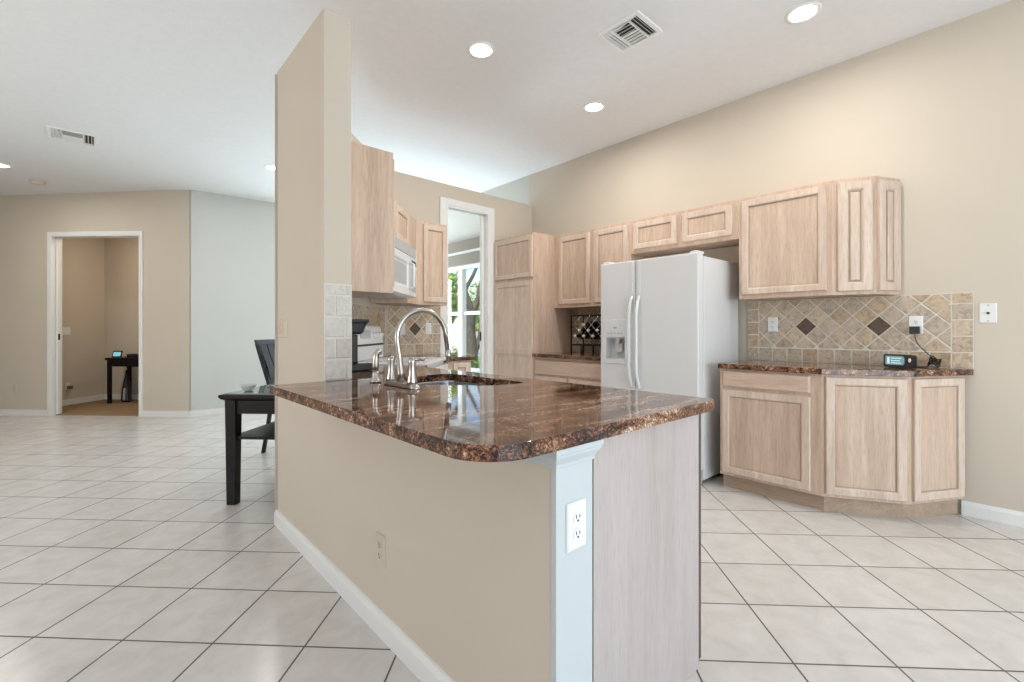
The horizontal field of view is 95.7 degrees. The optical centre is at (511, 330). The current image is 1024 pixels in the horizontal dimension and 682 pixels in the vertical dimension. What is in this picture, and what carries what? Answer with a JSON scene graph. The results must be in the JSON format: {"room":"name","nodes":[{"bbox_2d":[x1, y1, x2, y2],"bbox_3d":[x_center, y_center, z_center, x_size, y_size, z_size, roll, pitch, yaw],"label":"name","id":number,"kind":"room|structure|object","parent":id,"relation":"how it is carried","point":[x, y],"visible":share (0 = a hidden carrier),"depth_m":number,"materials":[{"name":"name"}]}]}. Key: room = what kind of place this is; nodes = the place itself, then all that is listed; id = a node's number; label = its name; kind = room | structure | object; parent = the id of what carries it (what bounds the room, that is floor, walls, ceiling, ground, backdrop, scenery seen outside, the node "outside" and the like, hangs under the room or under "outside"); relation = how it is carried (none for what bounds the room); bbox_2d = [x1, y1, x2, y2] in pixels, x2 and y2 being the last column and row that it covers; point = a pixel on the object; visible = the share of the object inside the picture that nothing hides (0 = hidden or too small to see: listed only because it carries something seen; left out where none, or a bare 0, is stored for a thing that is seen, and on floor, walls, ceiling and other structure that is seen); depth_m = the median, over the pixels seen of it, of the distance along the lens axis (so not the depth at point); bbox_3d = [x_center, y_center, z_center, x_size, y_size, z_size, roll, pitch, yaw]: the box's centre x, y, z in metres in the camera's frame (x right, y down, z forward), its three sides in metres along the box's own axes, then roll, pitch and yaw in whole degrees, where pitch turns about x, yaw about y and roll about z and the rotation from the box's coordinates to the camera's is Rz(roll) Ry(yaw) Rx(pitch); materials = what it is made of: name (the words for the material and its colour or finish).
{"room":"kitchen","nodes":[
{"label":"kitchen","id":0,"kind":"room"},
{"bbox_2d":[0,190,190,410],"bbox_3d":[-7.554,-0.475,6.343,6.600,3.250,0.130,0,0,3],"label":"wall","id":1,"kind":"structure","parent":0,"point":[163,217],"depth_m":6.17,"materials":[{"name":"paint"}]},
{"bbox_2d":[12,385,16,392],"bbox_3d":[-6.688,0.790,6.229,0.072,0.117,0.009,0,0,3],"label":"wall outlet","id":2,"kind":"object","parent":1,"relation":"attached to","point":[14,387],"visible":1,"depth_m":6.23,"materials":[{"name":"beige plastic"}]},
{"bbox_2d":[56,238,59,413],"bbox_3d":[-6.145,-0.055,6.272,0.037,2.380,0.038,0,0,3],"label":"door","id":3,"kind":"structure","parent":1,"relation":"in","point":[57,239],"depth_m":6.26,"materials":[{"name":"paint"}]},
{"bbox_2d":[0,409,188,417],"bbox_3d":[-7.460,1.107,6.266,6.395,0.085,0.014,0,0,3],"label":"baseboard","id":4,"kind":"structure","parent":1,"relation":"attached to","point":[3,412],"depth_m":6.20,"materials":[{"name":"paint"}]},
{"bbox_2d":[47,231,142,416],"bbox_3d":[-5.549,-0.083,6.233,1.325,2.465,0.150,0,0,3],"label":"trim","id":5,"kind":"structure","parent":1,"relation":"attached to","point":[51,236],"depth_m":6.19,"materials":[{"name":"paint"}]},
{"bbox_2d":[62,238,138,399],"bbox_3d":[-5.398,-0.475,7.001,2.960,3.250,1.400,0,0,3],"label":"wall","id":6,"kind":"structure","parent":0,"point":[100,276],"depth_m":7.53,"materials":[{"name":"paint"}]},
{"bbox_2d":[62,327,69,334],"bbox_3d":[-6.744,0.010,7.018,0.010,0.117,0.119,0,0,3],"label":"light switch","id":7,"kind":"object","parent":6,"relation":"attached to","point":[65,330],"visible":1,"depth_m":7.01,"materials":[{"name":"plastic"}]},
{"bbox_2d":[65,382,69,389],"bbox_3d":[-6.743,0.850,7.038,0.009,0.117,0.072,0,0,3],"label":"wall outlet","id":8,"kind":"object","parent":6,"relation":"attached to","point":[66,383],"visible":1,"depth_m":7.02,"materials":[{"name":"plastic"}]},
{"bbox_2d":[62,394,138,405],"bbox_3d":[-5.486,1.094,6.945,2.530,0.088,1.260,0,0,3],"label":"baseboard","id":9,"kind":"structure","parent":6,"relation":"attached to","point":[102,396],"depth_m":7.40,"materials":[{"name":"paint"}]},
{"bbox_2d":[191,190,274,410],"bbox_3d":[-3.097,-0.475,7.254,3.217,3.250,0.128,0,0,-42],"label":"wall","id":10,"kind":"structure","parent":0,"point":[233,238],"depth_m":6.41,"materials":[{"name":"paint"}]},
{"bbox_2d":[189,408,224,416],"bbox_3d":[-3.114,1.107,7.142,3.092,0.085,0.014,0,0,-42],"label":"baseboard","id":11,"kind":"structure","parent":10,"relation":"attached to","point":[196,413],"depth_m":6.23,"materials":[{"name":"paint"}]},
{"bbox_2d":[278,7,350,553],"bbox_3d":[-1.090,-0.190,2.514,0.133,2.680,0.740,0,0,-42],"label":"wall column","id":12,"kind":"structure","parent":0,"point":[314,82],"depth_m":2.35,"materials":[{"name":"paint"}]},
{"bbox_2d":[278,317,286,337],"bbox_3d":[-1.321,-0.015,2.662,0.010,0.117,0.166,0,0,-42],"label":"light switch","id":13,"kind":"object","parent":12,"relation":"attached to","point":[282,322],"visible":1,"depth_m":2.65,"materials":[{"name":"beige plastic"}]},
{"bbox_2d":[351,141,393,297],"bbox_3d":[-0.966,-0.615,2.740,0.355,0.806,0.500,0,0,-42],"label":"upper cabinet","id":14,"kind":"object","parent":12,"relation":"attached to","point":[372,169],"visible":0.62,"depth_m":2.57,"materials":[{"name":"brown wood"}]},
{"bbox_2d":[275,74,384,509],"bbox_3d":[-1.287,-0.195,3.631,0.130,2.690,1.708,0,0,5],"label":"wall","id":15,"kind":"structure","parent":0,"point":[361,300],"depth_m":2.79,"materials":[{"name":"paint"}]},
{"bbox_2d":[352,303,384,355],"bbox_3d":[-1.243,0.015,3.618,0.012,0.450,1.533,0,0,3],"label":"backsplash","id":16,"kind":"structure","parent":15,"relation":"attached to","point":[376,315],"depth_m":4.04,"materials":[{"name":"tile"}]},
{"bbox_2d":[394,200,408,244],"bbox_3d":[-1.074,-0.854,3.615,0.350,0.328,0.780,0,0,3],"label":"upper cabinet","id":17,"kind":"object","parent":15,"relation":"attached to","point":[401,216],"visible":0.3,"depth_m":3.76,"materials":[{"name":"brown wood"}]},
{"bbox_2d":[367,236,416,297],"bbox_3d":[-1.014,-0.477,3.604,0.448,0.417,0.760,0,0,3],"label":"microwave","id":18,"kind":"object","parent":17,"relation":"attached to","point":[405,262],"visible":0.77,"depth_m":3.65,"materials":[{"name":"plastic"}]},
{"bbox_2d":[371,213,446,306],"bbox_3d":[-0.959,-0.628,4.290,0.764,0.780,0.510,0,0,-42],"label":"upper cabinet","id":19,"kind":"object","parent":15,"relation":"attached to","point":[429,240],"visible":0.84,"depth_m":4.35,"materials":[{"name":"brown wood"}]},
{"bbox_2d":[387,306,439,354],"bbox_3d":[-0.968,0.003,4.624,0.600,0.475,0.012,0,0,-42],"label":"backsplash","id":20,"kind":"structure","parent":15,"relation":"attached to","point":[415,340],"depth_m":4.61,"materials":[{"name":"tile"}]},
{"bbox_2d":[400,323,404,334],"bbox_3d":[-1.072,-0.015,4.515,0.072,0.117,0.010,0,0,-42],"label":"light switch","id":21,"kind":"object","parent":20,"relation":"attached to","point":[402,332],"visible":0.61,"depth_m":4.52,"materials":[{"name":"plastic"}]},
{"bbox_2d":[425,323,430,333],"bbox_3d":[-0.849,-0.015,4.716,0.072,0.117,0.010,0,0,-42],"label":"light switch","id":22,"kind":"object","parent":20,"relation":"attached to","point":[427,325],"visible":1,"depth_m":4.71,"materials":[{"name":"plastic"}]},
{"bbox_2d":[480,215,484,373],"bbox_3d":[-0.340,-0.084,5.289,0.052,2.443,0.038,0,0,-42],"label":"door","id":23,"kind":"structure","parent":15,"relation":"in","point":[482,218],"depth_m":5.28,"materials":[{"name":"paint"}]},
{"bbox_2d":[324,283,351,380],"bbox_3d":[-0.838,0.009,2.235,0.133,0.463,0.012,0,0,-42],"label":"backsplash","id":24,"kind":"structure","parent":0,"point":[337,297],"depth_m":2.23,"materials":[{"name":"tile"}]},
{"bbox_2d":[324,413,550,681],"bbox_3d":[-0.349,0.714,1.695,0.133,0.873,1.469,0,0,-42],"label":"wall","id":25,"kind":"structure","parent":0,"point":[466,577],"depth_m":1.43,"materials":[{"name":"paint"}]},
{"bbox_2d":[274,509,454,681],"bbox_3d":[-0.651,1.106,1.918,0.016,0.088,2.236,0,0,-42],"label":"baseboard","id":26,"kind":"structure","parent":25,"relation":"attached to","point":[416,660],"depth_m":1.80,"materials":[{"name":"paint"}]},
{"bbox_2d":[376,531,385,568],"bbox_3d":[-0.499,0.832,1.754,0.009,0.117,0.072,0,0,-42],"label":"wall outlet","id":27,"kind":"object","parent":25,"relation":"attached to","point":[380,539],"visible":1,"depth_m":1.74,"materials":[{"name":"beige plastic"}]},
{"bbox_2d":[377,551,381,559],"bbox_3d":[-0.500,0.852,1.752,0.003,0.029,0.034,0,0,-42],"label":"receptacle","id":28,"kind":"object","parent":27,"relation":"attached to","point":[379,553],"depth_m":1.75,"materials":[{"name":"beige plastic"}]},
{"bbox_2d":[523,439,603,681],"bbox_3d":[-0.009,0.714,1.319,0.179,0.872,0.531,0,0,-42],"label":"trim","id":29,"kind":"structure","parent":25,"relation":"attached to","point":[571,468],"depth_m":1.12,"materials":[{"name":"paint"}]},
{"bbox_2d":[566,498,585,553],"bbox_3d":[0.159,0.478,1.136,0.072,0.117,0.009,0,0,-42],"label":"wall outlet","id":30,"kind":"object","parent":25,"relation":"attached to","point":[576,510],"visible":1,"depth_m":1.13,"materials":[{"name":"plastic"}]},
{"bbox_2d":[573,528,581,539],"bbox_3d":[0.161,0.498,1.134,0.034,0.029,0.003,0,0,-42],"label":"receptacle","id":31,"kind":"object","parent":30,"relation":"attached to","point":[577,532],"depth_m":1.13,"materials":[{"name":"plastic"}]},
{"bbox_2d":[573,511,582,523],"bbox_3d":[0.161,0.458,1.134,0.034,0.029,0.003,0,0,-42],"label":"receptacle","id":32,"kind":"object","parent":30,"relation":"attached to","point":[577,515],"depth_m":1.13,"materials":[{"name":"plastic"}]},
{"bbox_2d":[385,171,531,355],"bbox_3d":[-0.525,-0.195,5.121,1.965,2.690,0.130,0,0,-42],"label":"wall","id":33,"kind":"structure","parent":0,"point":[420,197],"depth_m":4.86,"materials":[{"name":"paint"}]},
{"bbox_2d":[440,196,494,374],"bbox_3d":[-0.521,-0.120,5.111,0.733,2.540,0.150,0,0,-42],"label":"door frame","id":34,"kind":"structure","parent":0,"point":[489,213],"depth_m":5.24,"materials":[{"name":"paint"}]},
{"bbox_2d":[0,0,1010,202],"bbox_3d":[-2.676,-1.994,3.277,7.930,0.511,15.950,0,0,-42],"label":"ceiling","id":35,"kind":"structure","parent":0,"point":[175,94],"depth_m":3.42,"materials":[{"name":"paint"}]},
{"bbox_2d":[0,163,12,167],"bbox_3d":[-5.641,-1.818,5.106,0.196,0.012,0.196,0,0,-42],"label":"recessed light","id":36,"kind":"object","parent":35,"relation":"in","point":[2,165],"visible":1,"depth_m":5.13,"materials":[{"name":"paint"}]},
{"bbox_2d":[29,179,45,185],"bbox_3d":[-5.805,-1.803,5.671,0.150,0.048,0.150,0,0,-42],"label":"smoke detector","id":37,"kind":"object","parent":35,"relation":"attached to","point":[32,181],"visible":1,"depth_m":5.63,"materials":[{"name":"beige plastic"}]},
{"bbox_2d":[45,125,97,146],"bbox_3d":[-4.155,-1.836,4.386,0.350,0.020,0.340,0,0,-42],"label":"ceiling vent","id":38,"kind":"object","parent":35,"relation":"in","point":[68,135],"visible":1,"depth_m":4.38,"materials":[{"name":"metal"}]},
{"bbox_2d":[264,165,274,170],"bbox_3d":[-2.753,-1.873,5.344,0.196,0.012,0.196,0,0,-42],"label":"recessed light","id":39,"kind":"object","parent":35,"relation":"in","point":[269,167],"visible":0.66,"depth_m":5.32,"materials":[{"name":"paint"}]},
{"bbox_2d":[467,41,494,58],"bbox_3d":[-0.210,-1.896,3.139,0.196,0.012,0.196,0,0,-42],"label":"recessed light","id":40,"kind":"object","parent":35,"relation":"in","point":[479,49],"visible":1,"depth_m":3.13,"materials":[{"name":"paint"}]},
{"bbox_2d":[583,102,605,112],"bbox_3d":[0.707,-1.921,3.993,0.196,0.012,0.196,0,0,-42],"label":"recessed light","id":41,"kind":"object","parent":35,"relation":"in","point":[592,107],"visible":1,"depth_m":3.99,"materials":[{"name":"paint"}]},
{"bbox_2d":[596,10,662,52],"bbox_3d":[0.752,-1.909,2.974,0.290,0.020,0.310,0,0,-42],"label":"ceiling vent","id":42,"kind":"object","parent":35,"relation":"in","point":[640,29],"visible":1,"depth_m":2.97,"materials":[{"name":"metal"}]},
{"bbox_2d":[784,2,821,23],"bbox_3d":[1.771,-1.928,2.819,0.196,0.012,0.196,0,0,-42],"label":"recessed light","id":43,"kind":"object","parent":35,"relation":"in","point":[802,13],"visible":1,"depth_m":2.81,"materials":[{"name":"paint"}]},
{"bbox_2d":[0,399,1023,681],"bbox_3d":[-2.676,1.204,3.277,7.930,0.132,15.950,0,0,-42],"label":"floor","id":44,"kind":"structure","parent":0,"point":[124,557],"depth_m":2.12,"materials":[{"name":"tile"}]},
{"bbox_2d":[105,356,138,403],"bbox_3d":[-5.692,0.783,7.346,1.200,0.710,0.420,0,0,3],"label":"writing desk","id":45,"kind":"object","parent":44,"relation":"on","point":[129,363],"visible":0.34,"depth_m":7.17,"materials":[{"name":"black wood"}]},
{"bbox_2d":[112,351,122,356],"bbox_3d":[-6.209,0.375,7.307,0.150,0.105,0.070,0,0,3],"label":"tablet","id":46,"kind":"object","parent":45,"relation":"on","point":[115,353],"visible":0.98,"depth_m":7.28,"materials":[{"name":"glass"}]},
{"bbox_2d":[126,354,138,357],"bbox_3d":[-5.864,0.400,7.295,0.264,0.055,0.184,0,0,3],"label":"box","id":47,"kind":"object","parent":45,"relation":"on","point":[128,355],"visible":0.48,"depth_m":7.21,"materials":[{"name":"plastic"}]},
{"bbox_2d":[121,370,130,401],"bbox_3d":[-6.141,0.886,7.375,0.146,0.500,0.127,0,0,3],"label":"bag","id":48,"kind":"object","parent":44,"relation":"on","point":[126,389],"visible":1,"depth_m":7.36,"materials":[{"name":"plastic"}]},
{"bbox_2d":[218,383,274,504],"bbox_3d":[-1.636,0.782,3.676,0.485,0.736,1.350,0,0,3],"label":"console table","id":49,"kind":"object","parent":44,"relation":"on","point":[259,400],"visible":0.23,"depth_m":3.04,"materials":[{"name":"black wood"}]},
{"bbox_2d":[239,384,256,390],"bbox_3d":[-1.790,0.391,3.148,0.110,0.044,0.110,0,0,-42],"label":"glass bowl","id":50,"kind":"object","parent":49,"relation":"on","point":[246,387],"visible":1,"depth_m":3.12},
{"bbox_2d":[237,421,274,439],"bbox_3d":[-1.636,0.712,3.676,0.395,0.017,1.260,0,0,3],"label":"shelf","id":51,"kind":"object","parent":49,"relation":"attached to","point":[267,431],"depth_m":3.15,"materials":[{"name":"black wood"}]},
{"bbox_2d":[254,339,274,452],"bbox_3d":[-2.121,0.620,4.533,0.579,1.060,0.430,0,0,3],"label":"dining chair","id":52,"kind":"object","parent":44,"relation":"on","point":[265,348],"visible":0.42,"depth_m":4.39,"materials":[{"name":"black wood"}]},
{"bbox_2d":[356,325,447,368],"bbox_3d":[-0.872,0.546,3.597,0.723,1.168,0.760,0,0,3],"label":"range","id":53,"kind":"object","parent":44,"relation":"on","point":[370,339],"visible":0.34,"depth_m":3.65,"materials":[{"name":"metal"}]},
{"bbox_2d":[363,357,445,365],"bbox_3d":[-0.903,0.243,3.598,0.661,0.022,0.760,0,0,3],"label":"cooktop","id":54,"kind":"object","parent":53,"relation":"in","point":[429,361],"depth_m":3.55,"materials":[{"name":"white metal"}]},
{"bbox_2d":[443,360,470,371],"bbox_3d":[-0.852,0.714,4.220,0.800,0.873,0.719,0,0,-42],"label":"base cabinet","id":55,"kind":"object","parent":44,"relation":"on","point":[465,365],"visible":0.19,"depth_m":4.20,"materials":[{"name":"brown wood"}]},
{"bbox_2d":[383,354,474,361],"bbox_3d":[-0.834,0.258,4.222,0.830,0.036,0.751,0,0,-42],"label":"countertop","id":56,"kind":"structure","parent":55,"relation":"on","point":[453,357],"depth_m":4.23,"materials":[{"name":"brown stone"}]},
{"bbox_2d":[494,232,571,378],"bbox_3d":[0.229,0.062,5.272,0.636,2.175,0.650,0,0,-42],"label":"pantry cabinet","id":57,"kind":"object","parent":44,"relation":"on","point":[527,322],"visible":0.62,"depth_m":5.00,"materials":[{"name":"brown wood"}]},
{"bbox_2d":[534,357,600,385],"bbox_3d":[0.759,0.714,4.679,0.615,0.873,0.940,0,0,-42],"label":"base cabinet","id":58,"kind":"object","parent":44,"relation":"on","point":[586,372],"visible":0.16,"depth_m":4.46,"materials":[{"name":"brown wood"}]},
{"bbox_2d":[532,351,600,360],"bbox_3d":[0.756,0.258,4.671,0.641,0.036,0.938,0,0,-42],"label":"countertop","id":59,"kind":"structure","parent":58,"relation":"on","point":[594,356],"depth_m":4.58,"materials":[{"name":"brown stone"}]},
{"bbox_2d":[571,314,600,352],"bbox_3d":[0.924,0.039,4.761,0.220,0.402,0.666,0,0,-42],"label":"wine rack","id":60,"kind":"object","parent":59,"relation":"on","point":[587,315],"visible":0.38,"depth_m":4.85,"materials":[{"name":"black metal"}]},
{"bbox_2d":[574,332,586,338],"bbox_3d":[0.761,0.059,4.924,0.302,0.074,0.074,0,0,-42],"label":"wine bottle","id":61,"kind":"object","parent":60,"relation":"in","point":[579,335],"visible":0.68,"depth_m":4.87,"materials":[{"name":"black glass"}]},
{"bbox_2d":[578,327,590,333],"bbox_3d":[0.800,0.002,4.882,0.302,0.074,0.074,0,0,-42],"label":"wine bottle","id":62,"kind":"object","parent":60,"relation":"in","point":[583,330],"visible":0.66,"depth_m":4.82,"materials":[{"name":"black glass"}]},
{"bbox_2d":[582,332,595,338],"bbox_3d":[0.839,0.059,4.839,0.302,0.074,0.074,0,0,-42],"label":"wine bottle","id":63,"kind":"object","parent":60,"relation":"in","point":[587,335],"visible":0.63,"depth_m":4.78,"materials":[{"name":"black glass"}]},
{"bbox_2d":[582,321,600,327],"bbox_3d":[0.839,-0.056,4.839,0.302,0.074,0.074,0,0,-42],"label":"wine bottle","id":64,"kind":"object","parent":60,"relation":"in","point":[595,324],"visible":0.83,"depth_m":4.80,"materials":[{"name":"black glass"}]},
{"bbox_2d":[587,327,600,333],"bbox_3d":[0.877,0.002,4.796,0.302,0.074,0.074,0,0,-42],"label":"wine bottle","id":65,"kind":"object","parent":60,"relation":"in","point":[592,330],"visible":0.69,"depth_m":4.73,"materials":[{"name":"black glass"}]},
{"bbox_2d":[591,332,600,339],"bbox_3d":[0.916,0.059,4.754,0.302,0.074,0.074,0,0,-42],"label":"wine bottle","id":66,"kind":"object","parent":60,"relation":"in","point":[596,335],"visible":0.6,"depth_m":4.69,"materials":[{"name":"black glass"}]},
{"bbox_2d":[592,414,700,681],"bbox_3d":[-0.145,0.714,2.025,0.588,0.873,1.714,0,0,-42],"label":"base cabinet","id":67,"kind":"object","parent":44,"relation":"on","point":[646,482],"visible":0.2,"depth_m":1.36,"materials":[{"name":"brown wood"}]},
{"bbox_2d":[270,365,713,461],"bbox_3d":[-0.479,0.258,2.233,1.143,0.036,2.525,0,0,-42],"label":"countertop","id":68,"kind":"structure","parent":67,"relation":"on","point":[510,418],"depth_m":1.44,"materials":[{"name":"brown stone"}]},
{"bbox_2d":[352,319,372,371],"bbox_3d":[-0.939,0.087,2.765,0.162,0.303,0.176,0,0,-42],"label":"coffee maker","id":69,"kind":"object","parent":68,"relation":"on","point":[358,325],"visible":0.41,"depth_m":2.69,"materials":[{"name":"plastic"}]},
{"bbox_2d":[370,348,381,382],"bbox_3d":[-0.625,0.162,2.132,0.056,0.155,0.051,0,0,-42],"label":"sprayer","id":70,"kind":"object","parent":68,"relation":"on","point":[375,360],"visible":1,"depth_m":2.12,"materials":[{"name":"silver metal"}]},
{"bbox_2d":[384,308,451,388],"bbox_3d":[-0.402,0.070,1.999,0.301,0.338,0.253,0,0,-12],"label":"kitchen faucet","id":71,"kind":"object","parent":68,"relation":"on","point":[412,383],"visible":1,"depth_m":1.97,"materials":[{"name":"silver metal"}]},
{"bbox_2d":[418,380,489,385],"bbox_3d":[-0.287,0.377,2.212,0.439,0.202,0.640,0,0,-42],"label":"sink","id":72,"kind":"object","parent":68,"relation":"in","point":[444,382],"visible":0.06,"depth_m":2.51,"materials":[{"name":"silver metal"}]},
{"bbox_2d":[601,250,737,483],"bbox_3d":[1.311,0.277,3.938,0.772,1.737,0.880,0,0,-42],"label":"refrigerator","id":73,"kind":"object","parent":44,"relation":"on","point":[668,323],"visible":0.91,"depth_m":3.62,"materials":[{"name":"white metal"}]},
{"bbox_2d":[720,368,823,510],"bbox_3d":[1.953,0.714,3.349,0.630,0.873,0.635,0,0,-42],"label":"base cabinet","id":74,"kind":"object","parent":44,"relation":"on","point":[771,422],"visible":0.74,"depth_m":3.12,"materials":[{"name":"brown wood"}]},
{"bbox_2d":[718,360,973,376],"bbox_3d":[2.165,0.258,3.106,0.648,0.036,1.284,0,0,-42],"label":"countertop","id":75,"kind":"structure","parent":74,"relation":"on","point":[758,365],"depth_m":2.94,"materials":[{"name":"brown stone"}]},
{"bbox_2d":[884,354,916,367],"bbox_3d":[2.490,0.196,2.976,0.065,0.084,0.156,0,0,-28],"label":"clock radio","id":76,"kind":"object","parent":75,"relation":"on","point":[890,360],"visible":1,"depth_m":2.95,"materials":[{"name":"plastic"}]},
{"bbox_2d":[909,326,941,367],"bbox_3d":[2.640,0.107,2.964,0.118,0.264,0.161,0,0,-42],"label":"power adapter","id":77,"kind":"object","parent":75,"relation":"on","point":[914,330],"visible":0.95,"depth_m":2.97,"materials":[{"name":"plastic"}]},
{"bbox_2d":[822,375,964,518],"bbox_3d":[2.376,0.714,2.892,0.616,0.873,0.611,0,0,-42],"label":"base cabinet","id":78,"kind":"object","parent":44,"relation":"on","point":[893,446],"visible":0.87,"depth_m":2.83,"materials":[{"name":"brown wood"}]},
{"bbox_2d":[448,0,1023,513],"bbox_3d":[1.771,-0.475,4.160,0.150,3.250,10.992,0,0,-42],"label":"wall","id":79,"kind":"structure","parent":0,"point":[939,111],"depth_m":3.06,"materials":[{"name":"paint"}]},
{"bbox_2d":[448,263,479,372],"bbox_3d":[-0.700,-0.160,6.832,0.130,1.580,1.890,0,0,-42],"label":"window","id":80,"kind":"structure","parent":79,"relation":"in","point":[461,313],"depth_m":6.88,"materials":[{"name":"paint"}]},
{"bbox_2d":[448,236,479,267],"bbox_3d":[-0.746,-1.127,6.790,0.050,0.355,1.930,0,0,-42],"label":"roman shade","id":81,"kind":"object","parent":79,"relation":"attached to","point":[464,252],"visible":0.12,"depth_m":6.69,"materials":[{"name":"fabric"}]},
{"bbox_2d":[572,308,600,352],"bbox_3d":[1.017,0.003,4.873,0.012,0.475,0.990,0,0,-42],"label":"backsplash","id":82,"kind":"structure","parent":79,"relation":"attached to","point":[578,324],"depth_m":5.13,"materials":[{"name":"tile"}]},
{"bbox_2d":[554,221,648,308],"bbox_3d":[0.889,-0.628,4.777,0.330,0.780,0.970,0,0,-42],"label":"upper cabinet","id":83,"kind":"object","parent":79,"relation":"attached to","point":[579,257],"visible":0.75,"depth_m":4.69,"materials":[{"name":"brown wood"}]},
{"bbox_2d":[631,199,738,256],"bbox_3d":[1.542,-0.864,4.056,0.330,0.308,0.976,0,0,-42],"label":"upper cabinet","id":84,"kind":"object","parent":79,"relation":"attached to","point":[714,226],"visible":0.82,"depth_m":3.91,"materials":[{"name":"brown wood"}]},
{"bbox_2d":[739,180,839,300],"bbox_3d":[2.075,-0.628,3.467,0.330,0.780,0.611,0,0,-42],"label":"upper cabinet","id":85,"kind":"object","parent":79,"relation":"attached to","point":[785,236],"visible":0.91,"depth_m":3.34,"materials":[{"name":"brown wood"}]},
{"bbox_2d":[748,292,973,368],"bbox_3d":[2.397,0.003,3.344,0.012,0.475,1.329,0,0,-42],"label":"backsplash","id":86,"kind":"structure","parent":79,"relation":"attached to","point":[849,330],"depth_m":3.25,"materials":[{"name":"tile"}]},
{"bbox_2d":[768,317,777,331],"bbox_3d":[2.073,-0.045,3.686,0.009,0.117,0.072,0,0,-42],"label":"wall outlet","id":87,"kind":"object","parent":86,"relation":"attached to","point":[772,321],"visible":1,"depth_m":3.68,"materials":[{"name":"plastic"}]},
{"bbox_2d":[909,316,922,333],"bbox_3d":[2.653,-0.035,3.045,0.009,0.117,0.072,0,0,-42],"label":"wall outlet","id":88,"kind":"object","parent":86,"relation":"attached to","point":[913,320],"visible":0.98,"depth_m":3.04,"materials":[{"name":"plastic"}]},
{"bbox_2d":[832,176,900,296],"bbox_3d":[2.394,-0.628,3.127,0.314,0.780,0.322,0,0,-42],"label":"upper cabinet","id":89,"kind":"object","parent":79,"relation":"attached to","point":[866,211],"visible":1,"depth_m":3.08,"materials":[{"name":"brown wood"}]},
{"bbox_2d":[979,303,996,322],"bbox_3d":[2.885,-0.104,2.808,0.014,0.120,0.075,0,0,-42],"label":"cable plate","id":90,"kind":"object","parent":79,"relation":"attached to","point":[987,311],"visible":1,"depth_m":2.81,"materials":[{"name":"plastic"}]},
{"bbox_2d":[961,500,1023,527],"bbox_3d":[4.102,1.106,1.462,0.016,0.088,3.862,0,0,-42],"label":"baseboard","id":91,"kind":"structure","parent":79,"relation":"attached to","point":[976,510],"depth_m":2.79,"materials":[{"name":"paint"}]},
{"label":"outside","id":92,"kind":"structure","parent":0,"visible":0},
{"bbox_3d":[-9.055,1.289,34.965,4.500,0.019,56.000,0,0,-42],"label":"driveway","id":93,"kind":"object","parent":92,"visible":0},
{"bbox_2d":[468,280,479,331],"bbox_3d":[-1.264,-1.016,28.487,3.538,4.598,3.452,0,0,-42],"label":"tree","id":94,"kind":"object","parent":93,"relation":"on","point":[472,285],"visible":0.11,"depth_m":28.04,"materials":[{"name":"green plant"}]},
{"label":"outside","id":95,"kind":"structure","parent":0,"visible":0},
{"bbox_3d":[13.730,1.375,32.658,55.810,0.150,90.000,0,0,-42],"label":"lawn","id":96,"kind":"structure","parent":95,"visible":0},
{"bbox_2d":[448,272,457,323],"bbox_3d":[-3.433,-0.932,22.749,2.626,4.431,2.606,0,0,-42],"label":"tree","id":97,"kind":"object","parent":96,"relation":"on","point":[453,302],"visible":0.16,"depth_m":22.43,"materials":[{"name":"green plant"}]},
{"bbox_2d":[449,344,457,354],"bbox_3d":[-2.199,0.793,13.473,1.538,0.923,1.556,0,0,-42],"label":"shrub","id":98,"kind":"object","parent":96,"relation":"on","point":[454,349],"visible":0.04,"depth_m":13.56,"materials":[{"name":"green plant"}]},
{"bbox_2d":[448,297,466,347],"bbox_3d":[-11.263,-1.150,36.117,17.200,4.900,7.200,0,0,-5],"label":"house","id":99,"kind":"structure","parent":96,"relation":"on","point":[452,328],"depth_m":33.73,"materials":[{"name":"paint"}]},
{"bbox_2d":[448,268,479,367],"bbox_3d":[-1.260,-2.266,14.511,6.576,7.112,3.237,0,0,-7],"label":"shade tree","id":100,"kind":"object","parent":96,"relation":"on","point":[472,345],"visible":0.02,"depth_m":13.95,"materials":[{"name":"green plant"}]},
{"bbox_2d":[451,352,479,367],"bbox_3d":[-1.435,0.916,12.314,1.175,0.719,1.115,0,0,-42],"label":"shrub","id":101,"kind":"object","parent":96,"relation":"on","point":[455,353],"visible":0.06,"depth_m":12.31,"materials":[{"name":"green plant"}]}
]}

